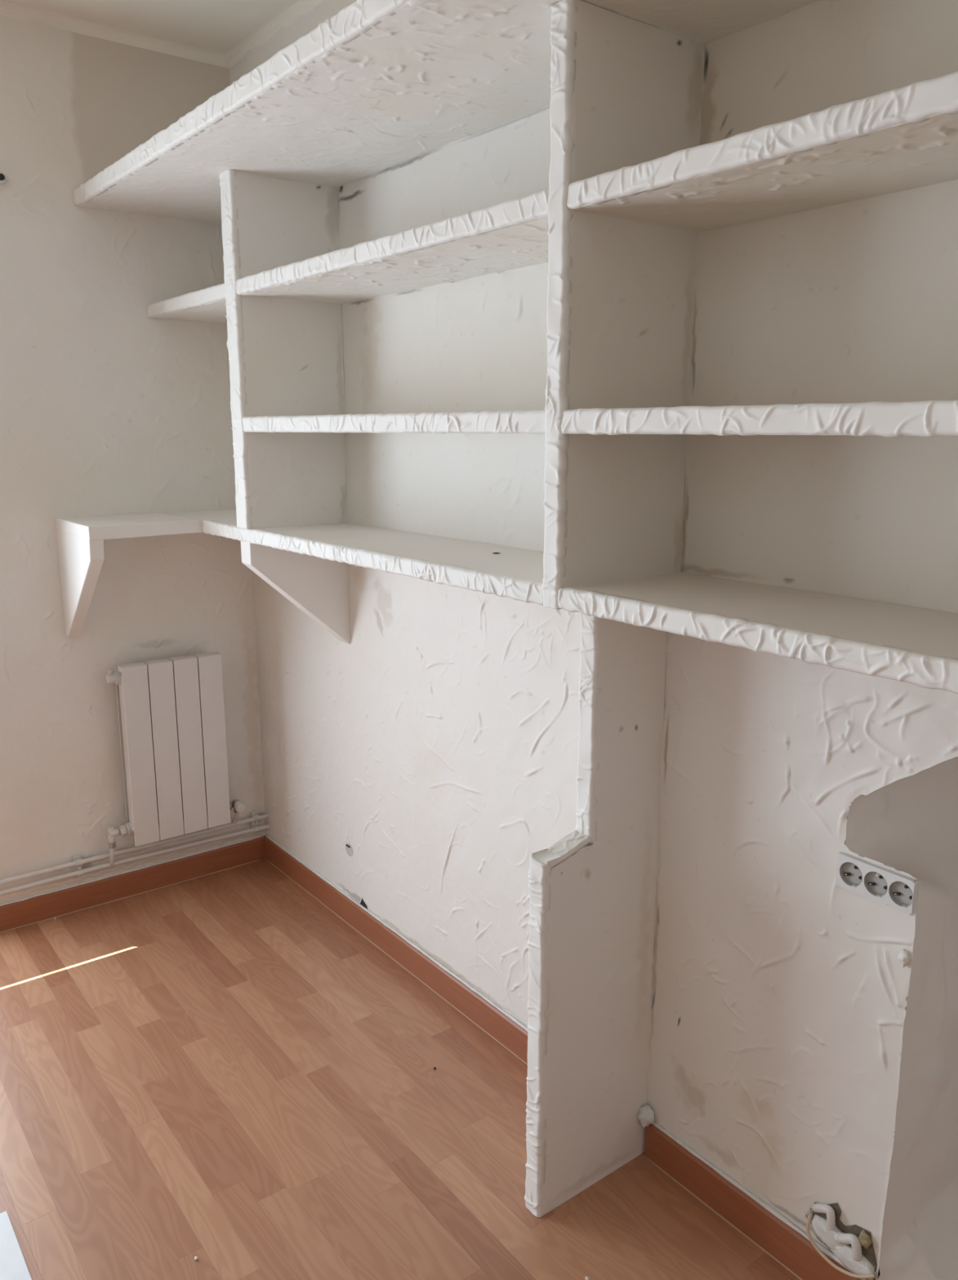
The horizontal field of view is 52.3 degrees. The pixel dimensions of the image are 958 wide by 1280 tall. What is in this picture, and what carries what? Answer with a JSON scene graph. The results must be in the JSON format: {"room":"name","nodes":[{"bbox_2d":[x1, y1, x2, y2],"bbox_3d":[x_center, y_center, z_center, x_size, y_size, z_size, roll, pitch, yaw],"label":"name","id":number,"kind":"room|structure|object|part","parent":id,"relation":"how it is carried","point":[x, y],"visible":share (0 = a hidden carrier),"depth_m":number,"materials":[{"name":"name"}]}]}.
{"room":"empty home office","nodes":[
{"label":"empty home office","id":0,"kind":"room"},
{"bbox_2d":[0,15,265,903],"bbox_3d":[-1.885,-0.339,2.514,3.520,2.602,0.207,-9,15,-36],"label":"wall","id":1,"kind":"structure","parent":0,"point":[108,407],"depth_m":2.93,"materials":[{"name":"paint"}]},
{"bbox_2d":[0,172,8,189],"bbox_3d":[-1.296,-1.248,2.652,0.032,0.046,0.006,-9,15,-36],"label":"wall anchor","id":2,"kind":"object","parent":1,"relation":"attached to","point":[2,175],"visible":1,"depth_m":2.65,"materials":[{"name":"white plastic"}]},
{"bbox_2d":[71,853,83,876],"bbox_3d":[-1.264,0.715,3.079,0.022,0.068,0.036,-9,15,-36],"label":"clip","id":3,"kind":"object","parent":1,"relation":"attached to","point":[76,858],"visible":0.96,"depth_m":3.07,"materials":[{"name":"plastic"}]},
{"bbox_2d":[0,0,228,68],"bbox_3d":[-1.546,-1.622,2.359,2.000,0.028,0.028,-9,15,-36],"label":"trim","id":4,"kind":"structure","parent":1,"relation":"attached to","point":[9,9],"depth_m":2.75,"materials":[{"name":"beige paint"}]},
{"bbox_2d":[0,834,265,933],"bbox_3d":[-1.140,0.796,3.208,0.960,0.092,0.017,-9,15,-36],"label":"baseboard","id":5,"kind":"structure","parent":1,"relation":"attached to","point":[37,908],"depth_m":3.19,"materials":[{"name":"brown wood"}]},
{"bbox_2d":[0,824,269,895],"bbox_3d":[-1.103,0.680,3.186,0.936,0.095,0.086,-8,14,-32],"label":"pipe","id":6,"kind":"object","parent":1,"relation":"attached to","point":[112,863],"visible":0.99,"depth_m":3.15,"materials":[{"name":"white metal"}]},
{"bbox_2d":[0,812,269,884],"bbox_3d":[-1.121,0.648,3.190,0.954,0.073,0.084,-8,15,-35],"label":"pipe","id":7,"kind":"object","parent":1,"relation":"attached to","point":[234,823],"visible":0.92,"depth_m":3.16,"materials":[{"name":"white metal"}]},
{"bbox_2d":[106,652,245,848],"bbox_3d":[-0.995,0.344,3.164,0.450,0.587,0.104,-9,15,-36],"label":"radiator","id":8,"kind":"object","parent":1,"relation":"attached to","point":[171,722],"visible":1,"depth_m":3.11,"materials":[{"name":"white metal"}]},
{"bbox_3d":[-1.058,0.366,3.056,0.078,0.583,0.004,-9,15,-36],"label":"panel","id":9,"kind":"part","parent":8,"relation":"part of","materials":[{"name":"white metal"}]},
{"bbox_3d":[-0.994,0.355,3.104,0.078,0.583,0.004,-9,15,-36],"label":"panel","id":10,"kind":"part","parent":8,"relation":"part of","materials":[{"name":"white metal"}]},
{"bbox_3d":[-0.930,0.345,3.152,0.078,0.583,0.004,-9,15,-36],"label":"panel","id":11,"kind":"part","parent":8,"relation":"part of","materials":[{"name":"white metal"}]},
{"bbox_3d":[-0.866,0.335,3.199,0.078,0.583,0.004,-9,15,-36],"label":"panel","id":12,"kind":"part","parent":8,"relation":"part of","materials":[{"name":"white metal"}]},
{"bbox_3d":[-0.814,0.567,3.317,0.037,0.038,0.034,-9,15,-36],"label":"knob","id":13,"kind":"part","parent":8,"relation":"part of","materials":[{"name":"white plastic"}]},
{"bbox_2d":[249,810,260,832],"bbox_3d":[-0.787,0.640,3.434,0.022,0.070,0.036,-9,15,-36],"label":"clip","id":14,"kind":"object","parent":1,"relation":"attached to","point":[253,814],"visible":0.98,"depth_m":3.43,"materials":[{"name":"plastic"}]},
{"bbox_2d":[4,0,294,53],"bbox_3d":[-0.595,-1.300,0.519,3.750,0.120,4.550,-9,15,-36],"label":"ceiling","id":15,"kind":"structure","parent":0,"point":[215,25],"depth_m":2.65,"materials":[{"name":"beige paint"}]},
{"bbox_2d":[0,858,879,1279],"bbox_3d":[-0.599,1.375,1.095,3.750,0.150,4.550,-9,15,-36],"label":"floor","id":16,"kind":"structure","parent":0,"point":[219,1068],"depth_m":2.16,"materials":[{"name":"laminate"}]},
{"bbox_2d":[0,1210,31,1279],"bbox_3d":[-0.910,1.173,1.665,0.282,0.004,0.422,-9,15,-36],"label":"paper","id":17,"kind":"object","parent":16,"relation":"on","point":[13,1266],"depth_m":1.81,"materials":[{"name":"white paper"}]},
{"bbox_2d":[55,0,957,1217],"bbox_3d":[-0.172,-0.011,2.028,0.620,2.169,2.752,-9,15,-36],"label":"shelving","id":18,"kind":"object","parent":16,"relation":"on","point":[377,86],"visible":1,"depth_m":1.75,"materials":[{"name":"paint"}]},
{"bbox_3d":[-0.117,-1.053,1.846,0.479,0.052,2.750,-9,15,-36],"label":"shelf","id":19,"kind":"part","parent":18,"relation":"part of","materials":[{"name":"paint"}]},
{"bbox_3d":[-0.042,-0.777,1.963,0.291,0.044,2.750,-9,15,-36],"label":"shelf","id":20,"kind":"part","parent":18,"relation":"part of","materials":[{"name":"paint"}]},
{"bbox_3d":[-0.043,-0.171,2.094,0.291,0.038,2.750,-9,15,-36],"label":"shelf","id":21,"kind":"part","parent":18,"relation":"part of","materials":[{"name":"paint"}]},
{"bbox_3d":[0.150,-0.398,1.786,0.291,0.039,2.113,-9,15,-36],"label":"shelf","id":22,"kind":"part","parent":18,"relation":"part of","materials":[{"name":"paint"}]},
{"bbox_3d":[0.226,0.511,1.877,0.291,1.212,0.046,-9,15,-36],"label":"support panel","id":23,"kind":"part","parent":18,"relation":"part of","materials":[{"name":"paint"}]},
{"bbox_2d":[229,0,957,1279],"bbox_3d":[0.676,-0.166,1.723,0.427,2.602,4.200,-9,15,-36],"label":"wall","id":24,"kind":"structure","parent":0,"point":[792,1047],"depth_m":1.75,"materials":[{"name":"paint"}]},
{"bbox_2d":[223,0,323,68],"bbox_3d":[0.230,-1.472,1.671,0.028,0.028,3.300,-9,15,-36],"label":"trim","id":25,"kind":"structure","parent":24,"relation":"attached to","point":[265,32],"depth_m":2.72,"materials":[{"name":"beige paint"}]},
{"bbox_2d":[345,843,352,856],"bbox_3d":[-0.397,0.643,2.987,0.007,0.040,0.044,-9,15,-36],"label":"hole","id":26,"kind":"object","parent":24,"relation":"attached to","point":[348,849],"visible":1,"depth_m":2.98,"materials":[{"name":"white paint"}]},
{"bbox_2d":[360,897,367,908],"bbox_3d":[-0.347,0.793,2.955,0.007,0.031,0.047,-9,15,-36],"label":"hole","id":27,"kind":"object","parent":24,"relation":"attached to","point":[362,903],"depth_m":2.96,"materials":[{"name":"grey"}]},
{"bbox_2d":[264,835,527,1065],"bbox_3d":[-0.218,0.888,2.789,0.017,0.092,1.788,-9,15,-36],"label":"baseboard","id":28,"kind":"structure","parent":24,"relation":"attached to","point":[499,1024],"depth_m":2.76,"materials":[{"name":"brown wood"}]},
{"bbox_2d":[636,1105,653,1128],"bbox_3d":[0.348,0.992,2.034,0.035,0.046,0.037,2,12,10],"label":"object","id":29,"kind":"object","parent":24,"relation":"attached to","point":[645,1116],"visible":1,"depth_m":2.02,"materials":[{"name":"white plastic"}]},
{"bbox_2d":[643,1120,866,1279],"bbox_3d":[0.509,1.089,1.857,0.017,0.092,0.516,-9,15,-36],"label":"baseboard","id":30,"kind":"structure","parent":24,"relation":"attached to","point":[751,1216],"depth_m":1.86,"materials":[{"name":"brown wood"}]},
{"bbox_2d":[805,1201,878,1279],"bbox_3d":[0.625,1.031,1.687,0.029,0.104,0.140,-9,15,-36],"label":"pipe","id":31,"kind":"object","parent":24,"relation":"attached to","point":[852,1245],"visible":1,"depth_m":1.68,"materials":[{"name":"white plastic"}]},
{"bbox_2d":[805,1212,875,1279],"bbox_3d":[0.624,1.058,1.688,0.019,0.060,0.133,-9,15,-36],"label":"cable","id":32,"kind":"object","parent":31,"relation":"attached to","point":[808,1221],"visible":1,"depth_m":1.70,"materials":[{"name":"white plastic"}]},
{"bbox_2d":[835,851,919,915],"bbox_3d":[0.630,0.385,1.549,0.015,0.056,0.131,-9,15,-36],"label":"socket","id":33,"kind":"object","parent":24,"relation":"attached to","point":[892,889],"visible":1,"depth_m":1.54,"materials":[{"name":"white plastic"}]},
{"bbox_2d":[839,862,861,887],"bbox_3d":[0.603,0.378,1.578,0.009,0.040,0.040,-9,15,-36],"label":"socket","id":34,"kind":"object","parent":33,"relation":"on","point":[850,873],"depth_m":1.58,"materials":[{"name":"plastic"}]},
{"bbox_2d":[863,871,886,897],"bbox_3d":[0.629,0.385,1.544,0.009,0.040,0.040,-9,15,-36],"label":"socket","id":35,"kind":"object","parent":33,"relation":"on","point":[873,886],"depth_m":1.55,"materials":[{"name":"plastic"}]},
{"bbox_2d":[888,881,912,907],"bbox_3d":[0.655,0.392,1.511,0.009,0.040,0.040,-9,15,-36],"label":"socket","id":36,"kind":"object","parent":33,"relation":"on","point":[900,893],"depth_m":1.52,"materials":[{"name":"plastic"}]},
{"bbox_2d":[897,947,910,967],"bbox_3d":[0.665,0.498,1.525,0.018,0.029,0.017,2,12,8],"label":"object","id":37,"kind":"object","parent":24,"relation":"attached to","point":[903,957],"visible":1,"depth_m":1.52,"materials":[{"name":"white plastic"}]}
]}

